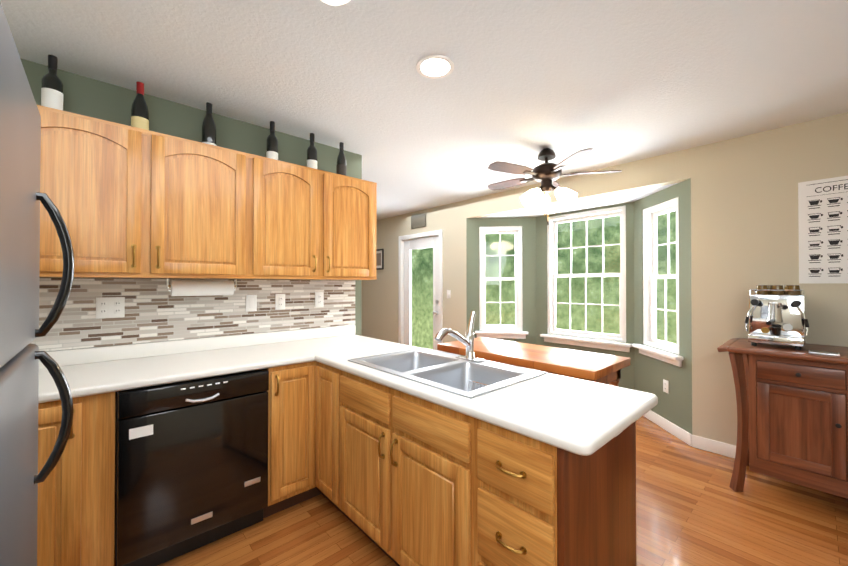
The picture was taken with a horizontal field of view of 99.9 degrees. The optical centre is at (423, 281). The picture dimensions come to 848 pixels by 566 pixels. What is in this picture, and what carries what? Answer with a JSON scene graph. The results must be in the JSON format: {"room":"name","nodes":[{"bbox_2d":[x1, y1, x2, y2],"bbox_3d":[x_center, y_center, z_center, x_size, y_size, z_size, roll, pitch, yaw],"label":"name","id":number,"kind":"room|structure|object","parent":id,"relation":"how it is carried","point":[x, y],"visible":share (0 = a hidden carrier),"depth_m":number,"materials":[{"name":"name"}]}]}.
{"room":"kitchen","nodes":[
{"label":"kitchen","id":0,"kind":"room"},
{"bbox_2d":[0,0,847,219],"bbox_3d":[-0.410,-1.008,2.923,5.600,0.305,7.800,0,-1,-42],"label":"ceiling","id":1,"kind":"structure","parent":0,"point":[611,83],"depth_m":1.88,"materials":[{"name":"white paint"}]},
{"bbox_2d":[321,0,349,4],"bbox_3d":[-0.346,-1.093,1.342,0.172,0.039,0.172,0,-1,-42],"label":"recessed light","id":2,"kind":"object","parent":1,"relation":"in","point":[335,2],"visible":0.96,"depth_m":1.38,"materials":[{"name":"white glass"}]},
{"bbox_2d":[416,55,453,78],"bbox_3d":[0.058,-1.106,1.844,0.196,0.006,0.196,0,-1,-42],"label":"recessed light","id":3,"kind":"object","parent":1,"relation":"in","point":[435,66],"visible":1,"depth_m":1.84,"materials":[{"name":"white glass"}]},
{"bbox_2d":[488,148,621,224],"bbox_3d":[0.988,-0.785,2.999,1.103,0.629,1.072,0,-1,-42],"label":"ceiling fan","id":4,"kind":"object","parent":1,"relation":"hanging from","point":[546,174],"visible":1,"depth_m":2.90,"materials":[{"name":"brown wood"}]},
{"bbox_2d":[20,58,847,445],"bbox_3d":[-0.458,0.129,2.870,5.470,2.460,7.800,0,-1,-42],"label":"wall","id":5,"kind":"structure","parent":0,"point":[738,218],"depth_m":2.86,"materials":[{"name":"beige"}]},
{"bbox_2d":[37,105,252,278],"bbox_3d":[-1.547,-0.403,1.960,1.009,0.770,0.327,0,-1,-42],"label":"upper cabinet","id":6,"kind":"object","parent":5,"relation":"attached to","point":[130,201],"depth_m":1.84,"materials":[{"name":"brown wood"}]},
{"bbox_2d":[41,55,62,109],"bbox_3d":[-1.806,-0.943,1.734,0.075,0.303,0.075,0,-1,-42],"label":"bottle","id":7,"kind":"object","parent":6,"relation":"on","point":[51,89],"visible":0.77,"depth_m":1.72,"materials":[{"name":"black glass"}]},
{"bbox_2d":[131,82,148,129],"bbox_3d":[-1.559,-0.940,1.958,0.078,0.300,0.078,0,-1,-42],"label":"bottle","id":8,"kind":"object","parent":6,"relation":"on","point":[139,114],"visible":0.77,"depth_m":1.94,"materials":[{"name":"black glass"}]},
{"bbox_2d":[166,278,236,295],"bbox_3d":[-1.355,0.036,2.190,0.369,0.104,0.094,0,-1,-42],"label":"paper towel holder","id":9,"kind":"object","parent":6,"relation":"attached to","point":[197,287],"visible":1,"depth_m":2.15,"materials":[{"name":"white paper"}]},
{"bbox_2d":[202,102,215,145],"bbox_3d":[-1.314,-0.938,2.181,0.078,0.300,0.078,0,-1,-42],"label":"bottle","id":10,"kind":"object","parent":6,"relation":"on","point":[208,131],"visible":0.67,"depth_m":2.16,"materials":[{"name":"black glass"}]},
{"bbox_2d":[30,278,354,350],"bbox_3d":[-1.536,0.174,2.189,2.559,0.374,0.006,0,-1,-42],"label":"tile backsplash","id":11,"kind":"structure","parent":5,"relation":"attached to","point":[155,311],"depth_m":2.20,"materials":[{"name":"tile"}]},
{"bbox_2d":[96,297,124,318],"bbox_3d":[-1.746,0.147,1.986,0.120,0.115,0.008,0,-1,-42],"label":"outlet","id":12,"kind":"object","parent":11,"relation":"attached to","point":[110,307],"visible":1,"depth_m":1.99,"materials":[{"name":"white plastic"}]},
{"bbox_2d":[246,295,256,311],"bbox_3d":[-1.202,0.153,2.481,0.072,0.115,0.008,0,-1,-42],"label":"outlet","id":13,"kind":"object","parent":11,"relation":"attached to","point":[251,302],"visible":1,"depth_m":2.48,"materials":[{"name":"white plastic"}]},
{"bbox_2d":[275,294,284,309],"bbox_3d":[-1.054,0.151,2.616,0.072,0.115,0.008,0,-1,-42],"label":"outlet","id":14,"kind":"object","parent":11,"relation":"attached to","point":[279,301],"visible":1,"depth_m":2.61,"materials":[{"name":"white plastic"}]},
{"bbox_2d":[315,292,323,306],"bbox_3d":[-0.827,0.144,2.822,0.072,0.115,0.008,0,-1,-42],"label":"outlet","id":15,"kind":"object","parent":11,"relation":"attached to","point":[319,299],"visible":1,"depth_m":2.82,"materials":[{"name":"white plastic"}]},
{"bbox_2d":[253,154,376,279],"bbox_3d":[-0.823,-0.398,2.618,0.947,0.770,0.327,0,-1,-42],"label":"upper cabinet","id":16,"kind":"object","parent":5,"relation":"attached to","point":[309,223],"depth_m":2.45,"materials":[{"name":"brown wood"}]},
{"bbox_2d":[266,121,277,159],"bbox_3d":[-1.036,-0.937,2.434,0.075,0.303,0.075,0,-1,-42],"label":"bottle","id":17,"kind":"object","parent":16,"relation":"on","point":[272,146],"visible":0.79,"depth_m":2.41,"materials":[{"name":"black glass"}]},
{"bbox_2d":[307,133,316,168],"bbox_3d":[-0.824,-0.935,2.627,0.075,0.303,0.075,0,-1,-42],"label":"bottle","id":18,"kind":"object","parent":16,"relation":"on","point":[311,156],"visible":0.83,"depth_m":2.60,"materials":[{"name":"black glass"}]},
{"bbox_2d":[336,142,346,175],"bbox_3d":[-0.645,-0.933,2.789,0.078,0.300,0.078,0,-1,-42],"label":"bottle","id":19,"kind":"object","parent":16,"relation":"on","point":[341,166],"visible":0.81,"depth_m":2.76,"materials":[{"name":"black glass"}]},
{"bbox_2d":[376,249,383,269],"bbox_3d":[-0.821,-0.382,6.261,0.019,0.355,0.360,0,-1,-42],"label":"picture frame","id":20,"kind":"object","parent":5,"relation":"attached to","point":[379,259],"visible":0.52,"depth_m":6.20,"materials":[{"name":"black"}]},
{"bbox_2d":[411,213,425,228],"bbox_3d":[-0.086,-0.923,5.461,0.013,0.205,0.340,0,-1,-42],"label":"vent","id":21,"kind":"object","parent":5,"relation":"attached to","point":[418,220],"visible":1,"depth_m":5.45,"materials":[{"name":"beige metal"}]},
{"bbox_2d":[398,230,442,350],"bbox_3d":[-0.038,0.323,5.469,0.120,2.112,0.995,0,-1,-42],"label":"door frame","id":22,"kind":"structure","parent":5,"relation":"attached to","point":[401,239],"depth_m":5.75,"materials":[{"name":"white wood"}]},
{"bbox_2d":[404,235,438,350],"bbox_3d":[-0.057,0.351,5.450,0.118,2.032,0.848,0,-1,-42],"label":"door","id":23,"kind":"structure","parent":5,"relation":"in","point":[421,243],"depth_m":5.56,"materials":[{"name":"white"}]},
{"bbox_2d":[447,290,450,297],"bbox_3d":[0.344,0.181,4.983,0.008,0.115,0.072,0,-1,-42],"label":"switch plate","id":24,"kind":"object","parent":5,"relation":"attached to","point":[448,293],"visible":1,"depth_m":4.97,"materials":[{"name":"white plastic"}]},
{"bbox_2d":[475,226,527,338],"bbox_3d":[1.015,0.012,4.717,0.680,1.474,0.190,0,0,7],"label":"window","id":25,"kind":"structure","parent":5,"relation":"in","point":[516,331],"depth_m":4.73,"materials":[{"name":"white wood"}]},
{"bbox_2d":[540,206,631,351],"bbox_3d":[1.889,-0.028,4.208,0.190,1.584,1.040,0,-1,-42],"label":"bay window","id":26,"kind":"structure","parent":5,"relation":"in","point":[552,275],"depth_m":4.21,"materials":[{"name":"white wood"}]},
{"bbox_2d":[632,197,683,366],"bbox_3d":[2.242,0.001,3.369,0.190,1.474,0.670,0,0,2],"label":"window","id":27,"kind":"structure","parent":5,"relation":"in","point":[650,243],"depth_m":3.52,"materials":[{"name":"white wood"}]},
{"bbox_2d":[663,379,668,393],"bbox_3d":[2.213,0.962,3.265,0.008,0.115,0.072,0,0,2],"label":"outlet","id":28,"kind":"object","parent":5,"relation":"attached to","point":[666,386],"visible":1,"depth_m":3.26,"materials":[{"name":"white plastic"}]},
{"bbox_2d":[643,410,735,457],"bbox_3d":[1.251,1.321,4.415,0.609,0.099,7.600,0,-1,-42],"label":"baseboard","id":29,"kind":"structure","parent":5,"relation":"attached to","point":[711,445],"depth_m":2.92,"materials":[{"name":"white wood"}]},
{"bbox_2d":[798,176,847,283],"bbox_3d":[2.785,-0.338,2.306,0.005,0.705,0.500,0,-1,-42],"label":"poster","id":30,"kind":"object","parent":5,"relation":"attached to","point":[823,233],"visible":1,"depth_m":2.40,"materials":[{"name":"white paper"}]},
{"bbox_2d":[815,184,847,192],"bbox_3d":[2.728,-0.620,2.369,0.002,0.036,0.176,0,-1,-42],"label":"lettering","id":31,"kind":"object","parent":30,"relation":"part of","point":[830,188],"visible":1,"depth_m":2.37,"materials":[{"name":"black paint"}]},
{"bbox_2d":[114,416,847,565],"bbox_3d":[-0.410,1.389,2.904,5.600,0.060,7.800,0,-1,-42],"label":"floor","id":32,"kind":"structure","parent":0,"point":[693,508],"depth_m":1.97,"materials":[{"name":"brown wood"}]},
{"bbox_2d":[0,2,74,565],"bbox_3d":[-0.929,0.464,0.344,0.818,1.750,0.760,0,-1,-42],"label":"refrigerator","id":33,"kind":"object","parent":32,"relation":"on","point":[21,198],"visible":1,"depth_m":0.66,"materials":[{"name":"grey metal"}]},
{"bbox_2d":[37,361,88,565],"bbox_3d":[-1.797,0.893,1.528,0.490,0.910,0.615,0,-1,-42],"label":"base cabinet","id":34,"kind":"object","parent":32,"relation":"on","point":[61,496],"depth_m":1.43,"materials":[{"name":"brown wood"}]},
{"bbox_2d":[85,345,280,565],"bbox_3d":[-1.338,0.896,1.946,0.868,0.910,0.615,0,-1,-42],"label":"base cabinet","id":35,"kind":"object","parent":32,"relation":"on","point":[107,375],"depth_m":1.55,"materials":[{"name":"brown wood"}]},
{"bbox_2d":[114,369,268,565],"bbox_3d":[-1.284,0.920,1.963,0.633,0.860,0.622,0,-1,-42],"label":"dishwasher","id":36,"kind":"object","parent":32,"relation":"on","point":[191,465],"visible":1,"depth_m":1.71,"materials":[{"name":"black plastic"}]},
{"bbox_2d":[249,341,316,515],"bbox_3d":[-0.934,0.899,2.276,0.273,0.910,0.670,0,-1,-42],"label":"base cabinet","id":37,"kind":"object","parent":32,"relation":"on","point":[290,374],"depth_m":2.07,"materials":[{"name":"brown wood"}]},
{"bbox_2d":[313,341,404,514],"bbox_3d":[-0.322,0.899,2.228,0.685,0.910,0.371,0,-1,-42],"label":"base cabinet","id":38,"kind":"object","parent":32,"relation":"on","point":[328,374],"depth_m":2.04,"materials":[{"name":"brown wood"}]},
{"bbox_2d":[333,345,544,565],"bbox_3d":[0.066,0.896,1.831,0.645,0.910,1.013,0,-1,-42],"label":"base cabinet","id":39,"kind":"object","parent":32,"relation":"on","point":[405,438],"depth_m":1.52,"materials":[{"name":"brown wood"}]},
{"bbox_2d":[348,311,546,398],"bbox_3d":[0.083,0.387,1.839,0.566,0.437,0.890,0,-1,-42],"label":"sink","id":40,"kind":"object","parent":39,"relation":"on","point":[469,375],"visible":0.62,"depth_m":1.87,"materials":[{"name":"silver metal"}]},
{"bbox_2d":[437,337,629,386],"bbox_3d":[0.811,0.959,2.896,0.620,0.800,1.380,0,-1,-42],"label":"table","id":41,"kind":"object","parent":32,"relation":"on","point":[596,367],"visible":0.48,"depth_m":2.60,"materials":[{"name":"brown wood"}]},
{"bbox_2d":[465,373,644,565],"bbox_3d":[0.515,0.892,1.337,0.645,0.910,0.322,0,-1,-42],"label":"base cabinet","id":42,"kind":"object","parent":32,"relation":"on","point":[535,471],"depth_m":1.16,"materials":[{"name":"brown wood"}]},
{"bbox_2d":[717,338,847,498],"bbox_3d":[2.526,0.890,2.124,0.590,0.934,1.130,0,-1,-42],"label":"sideboard","id":43,"kind":"object","parent":32,"relation":"on","point":[792,414],"visible":1,"depth_m":2.13,"materials":[{"name":"brown wood"}]},
{"bbox_2d":[745,285,808,349],"bbox_3d":[2.313,0.224,2.341,0.482,0.400,0.298,0,-1,-42],"label":"espresso machine","id":44,"kind":"object","parent":43,"relation":"on","point":[777,314],"visible":1,"depth_m":2.28,"materials":[{"name":"silver metal"}]},
{"bbox_2d":[808,350,839,355],"bbox_3d":[2.318,0.416,2.067,0.080,0.011,0.120,0,-1,-42],"label":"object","id":45,"kind":"object","parent":43,"relation":"on","point":[824,353],"visible":0.98,"depth_m":2.05,"materials":[{"name":"silver metal"}]},
{"label":"outside","id":46,"kind":"structure","parent":0,"visible":0},
{"bbox_2d":[412,210,676,349],"bbox_3d":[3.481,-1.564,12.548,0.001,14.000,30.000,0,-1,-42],"label":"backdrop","id":47,"kind":"structure","parent":46,"point":[425,301],"depth_m":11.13,"materials":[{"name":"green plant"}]}
]}

